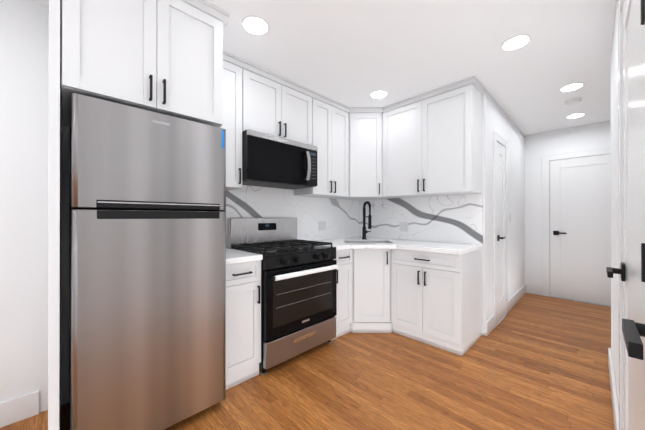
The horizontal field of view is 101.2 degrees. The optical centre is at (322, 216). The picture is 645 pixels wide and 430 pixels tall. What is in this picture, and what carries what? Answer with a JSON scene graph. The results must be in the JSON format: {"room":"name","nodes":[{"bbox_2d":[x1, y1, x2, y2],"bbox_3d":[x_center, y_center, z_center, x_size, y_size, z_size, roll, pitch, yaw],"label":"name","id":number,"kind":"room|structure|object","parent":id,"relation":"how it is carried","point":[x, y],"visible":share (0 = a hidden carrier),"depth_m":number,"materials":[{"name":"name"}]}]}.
{"room":"kitchen","nodes":[
{"label":"kitchen","id":0,"kind":"room"},
{"bbox_2d":[0,0,317,412],"bbox_3d":[-1.488,-0.046,1.938,5.740,2.490,0.120,0,0,-44],"label":"wall","id":1,"kind":"structure","parent":0,"point":[24,98],"depth_m":1.58,"materials":[{"name":"white paint"}]},
{"bbox_2d":[0,390,38,427],"bbox_3d":[-2.566,1.126,0.789,2.355,0.140,0.016,0,0,-44],"label":"baseboard","id":2,"kind":"structure","parent":1,"relation":"attached to","point":[19,408],"depth_m":1.55,"materials":[{"name":"white wood"}]},
{"bbox_2d":[61,0,222,126],"bbox_3d":[-1.133,-0.909,1.675,0.734,0.655,0.750,0,0,-44],"label":"upper cabinet","id":3,"kind":"object","parent":1,"relation":"attached to","point":[165,57],"visible":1,"depth_m":1.40,"materials":[{"name":"white wood"}]},
{"bbox_2d":[219,60,241,190],"bbox_3d":[-0.886,-0.736,2.191,0.335,1.000,0.355,0,0,-44],"label":"upper cabinet","id":4,"kind":"object","parent":1,"relation":"attached to","point":[232,100],"visible":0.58,"depth_m":2.15,"materials":[{"name":"white wood"}]},
{"bbox_2d":[242,69,311,144],"bbox_3d":[-0.486,-0.975,2.582,0.777,0.520,0.355,0,0,-44],"label":"upper cabinet","id":5,"kind":"object","parent":1,"relation":"attached to","point":[270,107],"visible":0.77,"depth_m":2.44,"materials":[{"name":"white wood"}]},
{"bbox_2d":[242,129,317,188],"bbox_3d":[-0.446,-0.506,2.540,0.774,0.409,0.465,0,0,-44],"label":"over-the-range microwave","id":6,"kind":"object","parent":5,"relation":"attached to","point":[271,161],"visible":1,"depth_m":2.36,"materials":[{"name":"black"}]},
{"bbox_2d":[226,185,358,247],"bbox_3d":[-0.303,-0.008,2.994,2.290,0.586,0.018,0,0,-44],"label":"backsplash","id":7,"kind":"structure","parent":1,"relation":"attached to","point":[340,217],"depth_m":3.03,"materials":[{"name":"stone"}]},
{"bbox_2d":[319,221,325,229],"bbox_3d":[0.000,0.111,3.271,0.115,0.115,0.007,0,0,-44],"label":"electrical outlet","id":8,"kind":"object","parent":7,"relation":"attached to","point":[322,225],"visible":1,"depth_m":3.27,"materials":[{"name":"white plastic"}]},
{"bbox_2d":[293,98,348,197],"bbox_3d":[0.002,-0.734,3.058,0.582,1.000,0.355,0,0,-44],"label":"upper cabinet","id":9,"kind":"object","parent":1,"relation":"attached to","point":[330,132],"visible":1,"depth_m":2.94,"materials":[{"name":"white wood"}]},
{"bbox_2d":[182,0,484,113],"bbox_3d":[-0.022,-1.263,2.164,3.084,0.054,1.600,0,0,-44],"label":"crown molding","id":10,"kind":"structure","parent":1,"relation":"attached to","point":[210,9],"depth_m":2.52,"materials":[{"name":"white wood"}]},
{"bbox_2d":[332,113,392,199],"bbox_3d":[0.518,-0.733,3.385,0.606,1.000,0.606,0,0,-44],"label":"upper cabinet","id":11,"kind":"object","parent":1,"relation":"attached to","point":[365,156],"visible":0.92,"depth_m":3.16,"materials":[{"name":"white wood"}]},
{"bbox_2d":[0,293,613,429],"bbox_3d":[0.738,1.247,1.229,7.940,0.100,4.240,0,0,-44],"label":"floor","id":12,"kind":"structure","parent":0,"point":[530,361],"depth_m":1.88,"materials":[{"name":"brown wood"}]},
{"bbox_2d":[48,0,60,429],"bbox_3d":[-1.422,-0.020,1.413,0.035,2.435,0.720,0,0,-44],"label":"panel","id":13,"kind":"object","parent":12,"relation":"on","point":[54,297],"visible":0.92,"depth_m":1.16,"materials":[{"name":"white wood"}]},
{"bbox_2d":[69,93,225,429],"bbox_3d":[-1.105,0.326,1.671,0.709,1.745,0.735,0,0,-44],"label":"fridge","id":14,"kind":"object","parent":12,"relation":"on","point":[147,341],"visible":1,"depth_m":1.36,"materials":[{"name":"grey metal"}]},
{"bbox_2d":[226,260,260,389],"bbox_3d":[-0.779,0.761,2.087,0.322,0.875,0.650,0,0,-44],"label":"base cabinet","id":15,"kind":"object","parent":12,"relation":"on","point":[243,320],"visible":0.56,"depth_m":1.89,"materials":[{"name":"white wood"}]},
{"bbox_2d":[226,248,262,264],"bbox_3d":[-0.786,0.304,2.086,0.331,0.040,0.643,0,0,-44],"label":"countertop","id":16,"kind":"structure","parent":15,"relation":"on","point":[233,256],"depth_m":1.93,"materials":[{"name":"stone"}]},
{"bbox_2d":[228,218,338,374],"bbox_3d":[-0.344,0.605,2.433,0.776,1.190,0.716,0,0,-44],"label":"gas range","id":17,"kind":"object","parent":12,"relation":"on","point":[298,280],"visible":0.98,"depth_m":2.23,"materials":[{"name":"black metal"}]},
{"bbox_2d":[331,249,351,340],"bbox_3d":[0.002,0.763,2.848,0.292,0.875,0.650,0,0,-44],"label":"base cabinet","id":18,"kind":"object","parent":12,"relation":"on","point":[343,316],"visible":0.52,"depth_m":2.66,"materials":[{"name":"white wood"}]},
{"bbox_2d":[350,249,392,332],"bbox_3d":[0.515,0.764,3.177,0.896,0.875,0.896,0,0,-44],"label":"base cabinet","id":19,"kind":"object","parent":12,"relation":"on","point":[371,290],"visible":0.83,"depth_m":2.74,"materials":[{"name":"white wood"}]},
{"bbox_2d":[312,237,482,254],"bbox_3d":[0.648,0.305,2.831,1.191,0.040,1.578,0,0,-44],"label":"countertop","id":20,"kind":"structure","parent":19,"relation":"on","point":[432,246],"depth_m":2.67,"materials":[{"name":"stone"}]},
{"bbox_2d":[362,201,371,238],"bbox_3d":[0.550,0.047,3.297,0.060,0.478,0.178,0,0,-22],"label":"faucet","id":21,"kind":"object","parent":20,"relation":"on","point":[364,231],"visible":1,"depth_m":3.33,"materials":[{"name":"black metal"}]},
{"bbox_2d":[344,241,390,242],"bbox_3d":[0.513,0.396,3.044,0.516,0.209,0.351,0,0,1],"label":"undermount sink","id":22,"kind":"object","parent":20,"relation":"in","point":[366,242],"visible":0.08,"depth_m":3.21,"materials":[{"name":"silver metal"}]},
{"bbox_2d":[391,249,481,355],"bbox_3d":[1.153,0.763,2.699,0.650,0.875,0.672,0,0,-44],"label":"base cabinet","id":23,"kind":"object","parent":12,"relation":"on","point":[436,299],"visible":0.94,"depth_m":2.46,"materials":[{"name":"white wood"}]},
{"bbox_2d":[27,0,615,134],"bbox_3d":[0.738,-1.343,1.234,7.940,0.100,4.240,0,0,-44],"label":"ceiling","id":24,"kind":"structure","parent":0,"point":[352,53],"depth_m":2.05,"materials":[{"name":"white paint"}]},
{"bbox_2d":[241,15,268,35],"bbox_3d":[-0.453,-1.289,1.792,0.184,0.005,0.184,0,0,-44],"label":"recessed light","id":25,"kind":"object","parent":24,"relation":"in","point":[254,25],"visible":1,"depth_m":1.78,"materials":[{"name":"white plastic"}]},
{"bbox_2d":[370,90,387,98],"bbox_3d":[0.595,-1.287,2.794,0.184,0.005,0.184,0,0,-44],"label":"recessed light","id":26,"kind":"object","parent":24,"relation":"in","point":[377,94],"visible":1,"depth_m":2.79,"materials":[{"name":"white plastic"}]},
{"bbox_2d":[501,34,530,50],"bbox_3d":[1.434,-1.288,1.967,0.184,0.005,0.184,0,0,-44],"label":"recessed light","id":27,"kind":"object","parent":24,"relation":"in","point":[515,42],"visible":1,"depth_m":1.96,"materials":[{"name":"white plastic"}]},
{"bbox_2d":[559,82,584,91],"bbox_3d":[2.481,-1.287,2.637,0.184,0.005,0.184,0,0,-44],"label":"recessed light","id":28,"kind":"object","parent":24,"relation":"in","point":[571,87],"visible":1,"depth_m":2.64,"materials":[{"name":"white plastic"}]},
{"bbox_2d":[565,97,581,105],"bbox_3d":[2.779,-1.271,2.937,0.140,0.036,0.140,0,0,-44],"label":"smoke detector","id":29,"kind":"object","parent":24,"relation":"attached to","point":[572,101],"visible":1,"depth_m":2.91,"materials":[{"name":"white plastic"}]},
{"bbox_2d":[566,113,584,118],"bbox_3d":[3.230,-1.285,3.383,0.184,0.005,0.184,0,0,-44],"label":"recessed light","id":30,"kind":"object","parent":24,"relation":"in","point":[577,115],"visible":1,"depth_m":3.37,"materials":[{"name":"white plastic"}]},
{"bbox_2d":[375,89,488,335],"bbox_3d":[1.125,-0.044,3.284,0.120,2.490,1.600,0,0,-44],"label":"wall","id":31,"kind":"structure","parent":0,"point":[485,261],"depth_m":2.69,"materials":[{"name":"white paint"}]},
{"bbox_2d":[359,194,482,244],"bbox_3d":[1.074,0.027,3.234,0.018,0.517,1.560,0,0,-44],"label":"backsplash","id":32,"kind":"structure","parent":31,"relation":"attached to","point":[453,218],"depth_m":3.06,"materials":[{"name":"stone"}]},
{"bbox_2d":[400,222,407,230],"bbox_3d":[1.007,0.125,3.284,0.007,0.115,0.115,0,0,-44],"label":"electrical outlet","id":33,"kind":"object","parent":32,"relation":"attached to","point":[403,226],"visible":1,"depth_m":3.28,"materials":[{"name":"white plastic"}]},
{"bbox_2d":[383,84,481,197],"bbox_3d":[1.157,-0.734,2.909,0.355,1.000,0.962,0,0,-44],"label":"upper cabinet","id":34,"kind":"object","parent":31,"relation":"attached to","point":[432,146],"visible":1,"depth_m":2.71,"materials":[{"name":"white wood"}]},
{"bbox_2d":[488,93,524,317],"bbox_3d":[2.472,-0.043,3.564,2.200,2.490,0.120,0,0,-44],"label":"wall","id":35,"kind":"structure","parent":0,"point":[503,125],"depth_m":3.55,"materials":[{"name":"white paint"}]},
{"bbox_2d":[485,315,494,335],"bbox_3d":[1.748,1.130,2.761,0.285,0.140,0.016,0,0,-44],"label":"baseboard","id":36,"kind":"structure","parent":35,"relation":"attached to","point":[489,324],"depth_m":2.73,"materials":[{"name":"white wood"}]},
{"bbox_2d":[493,131,507,327],"bbox_3d":[2.084,0.136,3.060,0.600,2.130,0.060,0,0,-44],"label":"door","id":37,"kind":"structure","parent":35,"relation":"attached to","point":[500,227],"depth_m":3.06,"materials":[{"name":"white wood"}]},
{"bbox_2d":[508,284,525,311],"bbox_3d":[2.754,1.132,3.742,1.305,0.140,0.016,0,0,-44],"label":"baseboard","id":38,"kind":"structure","parent":35,"relation":"attached to","point":[516,297],"depth_m":3.66,"materials":[{"name":"white wood"}]},
{"bbox_2d":[525,120,610,285],"bbox_3d":[4.138,-0.043,3.345,0.120,2.490,2.520,0,0,-44],"label":"wall","id":39,"kind":"structure","parent":0,"point":[538,146],"depth_m":4.08,"materials":[{"name":"white paint"}]},
{"bbox_2d":[526,284,541,294],"bbox_3d":[3.287,1.133,4.119,0.016,0.140,0.189,0,0,-44],"label":"baseboard","id":40,"kind":"structure","parent":39,"relation":"attached to","point":[534,289],"depth_m":4.11,"materials":[{"name":"white wood"}]},
{"bbox_2d":[542,147,610,306],"bbox_3d":[3.691,0.137,3.675,0.060,2.130,1.000,0,0,-44],"label":"door","id":41,"kind":"structure","parent":39,"relation":"attached to","point":[576,223],"depth_m":3.77,"materials":[{"name":"painted wood"},{"name":"black metal"}]},
{"bbox_2d":[611,0,618,405],"bbox_3d":[0.307,-0.050,0.084,5.720,2.490,0.120,0,0,-44],"label":"wall","id":42,"kind":"structure","parent":0,"point":[614,224],"depth_m":1.71,"materials":[{"name":"white paint"}]},
{"bbox_2d":[608,348,618,429],"bbox_3d":[1.804,1.128,1.637,1.405,0.140,0.016,0,0,-44],"label":"baseboard","id":43,"kind":"structure","parent":42,"relation":"attached to","point":[615,406],"depth_m":1.64,"materials":[{"name":"white wood"}]},
{"bbox_2d":[606,0,644,429],"bbox_3d":[0.620,0.131,0.515,1.848,2.130,0.060,0,0,-44],"label":"door","id":44,"kind":"structure","parent":42,"relation":"attached to","point":[630,270],"depth_m":0.87,"materials":[{"name":"white wood"}]}
]}

